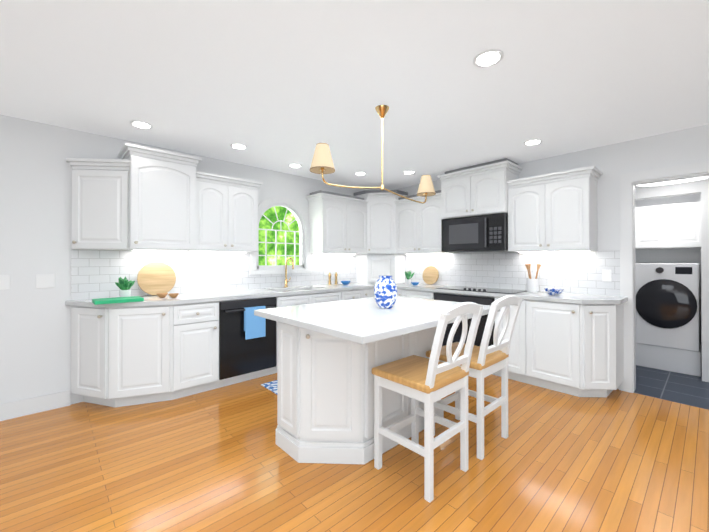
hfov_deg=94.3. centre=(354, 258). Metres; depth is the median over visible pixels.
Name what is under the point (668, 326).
washer
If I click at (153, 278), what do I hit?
board
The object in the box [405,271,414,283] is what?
plant
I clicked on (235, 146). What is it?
recessed light
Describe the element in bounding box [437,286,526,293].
cooktop
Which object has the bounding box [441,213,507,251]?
microwave
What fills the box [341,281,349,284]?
bowl
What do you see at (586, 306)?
countertop
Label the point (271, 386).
rug
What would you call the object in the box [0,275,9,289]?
outlet
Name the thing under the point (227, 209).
upper cabinet
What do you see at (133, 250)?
under-cabinet light
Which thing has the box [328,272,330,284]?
pepper mill
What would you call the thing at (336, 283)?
pepper mill
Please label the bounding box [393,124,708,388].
wall
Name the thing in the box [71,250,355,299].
backsplash
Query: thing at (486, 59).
recessed light
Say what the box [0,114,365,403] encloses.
wall
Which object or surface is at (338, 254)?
under-cabinet light
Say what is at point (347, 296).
base cabinet
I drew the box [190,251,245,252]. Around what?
under-cabinet light
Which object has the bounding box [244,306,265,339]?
towel
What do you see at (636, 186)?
ceiling
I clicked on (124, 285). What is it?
plant
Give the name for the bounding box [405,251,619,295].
backsplash
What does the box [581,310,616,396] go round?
base cabinet
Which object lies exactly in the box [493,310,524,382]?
base cabinet
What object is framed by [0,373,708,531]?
floor
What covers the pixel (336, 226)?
upper cabinet
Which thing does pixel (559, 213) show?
upper cabinet
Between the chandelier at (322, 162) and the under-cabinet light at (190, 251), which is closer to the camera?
the chandelier at (322, 162)
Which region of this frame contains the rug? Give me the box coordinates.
[261,380,276,393]
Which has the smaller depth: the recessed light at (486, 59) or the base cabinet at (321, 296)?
the recessed light at (486, 59)
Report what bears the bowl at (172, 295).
on the countertop at (79, 305)
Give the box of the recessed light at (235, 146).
[233,145,244,148]
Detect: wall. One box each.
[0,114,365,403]
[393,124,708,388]
[635,179,708,341]
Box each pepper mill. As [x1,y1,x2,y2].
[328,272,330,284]
[335,272,337,284]
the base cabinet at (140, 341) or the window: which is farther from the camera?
the window
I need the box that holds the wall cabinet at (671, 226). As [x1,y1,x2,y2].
[635,201,700,248]
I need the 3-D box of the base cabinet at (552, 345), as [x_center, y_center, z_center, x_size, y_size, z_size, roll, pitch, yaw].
[2.103,0.850,3.354,0.605,0.878,0.457,0,0,-43]
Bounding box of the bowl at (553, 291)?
[544,288,563,294]
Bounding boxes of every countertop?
[65,286,332,313]
[254,296,499,343]
[313,282,627,321]
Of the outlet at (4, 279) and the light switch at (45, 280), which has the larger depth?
the light switch at (45, 280)
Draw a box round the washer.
[636,263,701,376]
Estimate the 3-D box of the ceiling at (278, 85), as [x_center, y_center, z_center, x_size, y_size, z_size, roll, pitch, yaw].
[0.171,-1.194,-0.731,9.000,0.050,9.000,0,0,-43]
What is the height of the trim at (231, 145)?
0.004 m
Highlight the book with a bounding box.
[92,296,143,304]
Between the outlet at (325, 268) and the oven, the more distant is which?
the outlet at (325, 268)
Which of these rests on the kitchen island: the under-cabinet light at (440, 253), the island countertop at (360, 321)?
the island countertop at (360, 321)
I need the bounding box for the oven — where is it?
[434,293,494,345]
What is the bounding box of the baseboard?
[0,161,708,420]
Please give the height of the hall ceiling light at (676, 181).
0.044 m
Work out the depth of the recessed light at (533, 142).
3.23 m
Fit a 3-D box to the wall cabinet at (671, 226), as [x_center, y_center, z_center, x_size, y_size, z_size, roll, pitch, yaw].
[4.007,-0.407,4.201,0.370,0.540,0.680,0,0,-43]
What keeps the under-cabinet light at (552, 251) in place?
attached to the upper cabinet at (559, 213)
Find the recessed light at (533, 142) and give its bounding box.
[526,140,539,144]
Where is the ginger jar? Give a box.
[374,275,396,308]
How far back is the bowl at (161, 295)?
3.11 m
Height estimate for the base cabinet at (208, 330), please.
0.878 m
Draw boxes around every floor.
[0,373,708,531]
[634,365,708,409]
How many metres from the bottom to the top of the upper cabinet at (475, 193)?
0.511 m
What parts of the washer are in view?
door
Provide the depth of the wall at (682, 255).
3.66 m
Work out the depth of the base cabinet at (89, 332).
2.81 m
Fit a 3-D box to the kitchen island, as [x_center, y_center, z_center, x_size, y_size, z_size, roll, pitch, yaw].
[0.097,0.847,2.557,1.324,0.878,0.694,0,0,-43]
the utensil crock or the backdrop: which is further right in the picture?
the utensil crock
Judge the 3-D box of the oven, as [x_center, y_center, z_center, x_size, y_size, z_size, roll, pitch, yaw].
[1.238,0.797,3.827,0.080,0.748,0.762,0,0,-43]
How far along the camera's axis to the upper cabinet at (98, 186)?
2.89 m
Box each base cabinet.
[71,310,108,405]
[109,306,172,406]
[173,298,220,399]
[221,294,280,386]
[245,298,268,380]
[281,290,344,306]
[345,294,364,299]
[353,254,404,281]
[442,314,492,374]
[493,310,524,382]
[525,314,580,396]
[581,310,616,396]
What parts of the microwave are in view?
glass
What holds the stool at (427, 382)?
on the floor at (220, 460)
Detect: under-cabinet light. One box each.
[133,250,182,251]
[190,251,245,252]
[314,253,354,254]
[407,253,450,254]
[520,251,589,252]
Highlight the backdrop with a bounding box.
[259,206,298,264]
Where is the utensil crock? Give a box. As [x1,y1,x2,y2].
[525,264,540,292]
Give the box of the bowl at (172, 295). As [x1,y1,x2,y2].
[169,293,178,297]
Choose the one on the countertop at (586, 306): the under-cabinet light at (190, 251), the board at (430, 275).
the board at (430, 275)
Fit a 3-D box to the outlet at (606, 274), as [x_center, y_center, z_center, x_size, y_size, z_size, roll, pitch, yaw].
[2.539,0.169,3.310,0.007,0.120,0.074,0,0,-43]
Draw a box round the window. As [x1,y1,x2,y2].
[249,196,311,274]
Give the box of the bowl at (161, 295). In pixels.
[156,293,167,297]
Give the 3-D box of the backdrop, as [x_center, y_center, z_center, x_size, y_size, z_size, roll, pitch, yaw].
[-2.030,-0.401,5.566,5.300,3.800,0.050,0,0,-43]
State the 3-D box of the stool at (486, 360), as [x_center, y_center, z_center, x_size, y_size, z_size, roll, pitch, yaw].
[0.852,0.763,2.352,0.430,1.044,0.526,0,0,-43]
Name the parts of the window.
window sash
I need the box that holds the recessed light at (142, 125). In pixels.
[133,122,149,127]
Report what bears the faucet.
on the countertop at (79, 305)
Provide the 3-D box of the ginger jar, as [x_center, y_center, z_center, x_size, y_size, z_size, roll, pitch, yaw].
[0.231,0.244,2.445,0.176,0.240,0.176,0,0,-43]
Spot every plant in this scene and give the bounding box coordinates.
[115,277,134,296]
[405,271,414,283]
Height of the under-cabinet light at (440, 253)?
0.011 m
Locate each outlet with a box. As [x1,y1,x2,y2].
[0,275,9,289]
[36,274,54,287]
[324,267,327,274]
[602,270,610,281]
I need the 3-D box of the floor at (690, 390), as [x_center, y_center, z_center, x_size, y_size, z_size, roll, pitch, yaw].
[3.908,1.314,3.245,1.900,0.050,3.800,0,0,-43]
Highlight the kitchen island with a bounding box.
[276,324,443,463]
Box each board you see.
[137,262,175,294]
[422,266,438,284]
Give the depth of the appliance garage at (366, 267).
5.05 m
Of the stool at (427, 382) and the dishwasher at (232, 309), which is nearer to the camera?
the stool at (427, 382)
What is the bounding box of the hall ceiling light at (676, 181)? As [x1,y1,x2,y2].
[637,176,708,185]
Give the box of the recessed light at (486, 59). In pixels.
[477,52,499,65]
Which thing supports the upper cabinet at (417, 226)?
attached to the wall at (611, 162)
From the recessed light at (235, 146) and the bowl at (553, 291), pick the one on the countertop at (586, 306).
the bowl at (553, 291)
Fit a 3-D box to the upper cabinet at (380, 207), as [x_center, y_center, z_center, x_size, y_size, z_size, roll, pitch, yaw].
[0.404,-0.511,4.958,0.318,0.853,0.318,0,0,-43]
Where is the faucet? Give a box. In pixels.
[281,258,292,285]
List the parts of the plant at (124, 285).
pot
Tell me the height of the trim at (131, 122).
0.004 m
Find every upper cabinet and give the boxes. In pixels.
[70,158,125,249]
[122,147,197,250]
[198,175,258,251]
[307,195,365,253]
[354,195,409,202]
[366,191,397,253]
[394,195,456,253]
[438,163,521,218]
[508,171,597,251]
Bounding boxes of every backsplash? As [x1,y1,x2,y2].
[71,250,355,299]
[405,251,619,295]
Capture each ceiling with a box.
[0,0,708,189]
[635,177,708,187]
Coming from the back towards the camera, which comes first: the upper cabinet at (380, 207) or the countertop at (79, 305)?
the upper cabinet at (380, 207)
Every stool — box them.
[372,302,483,502]
[426,295,521,459]
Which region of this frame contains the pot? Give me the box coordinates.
[527,278,538,292]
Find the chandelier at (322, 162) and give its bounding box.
[310,105,435,203]
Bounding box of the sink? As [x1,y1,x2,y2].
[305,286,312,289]

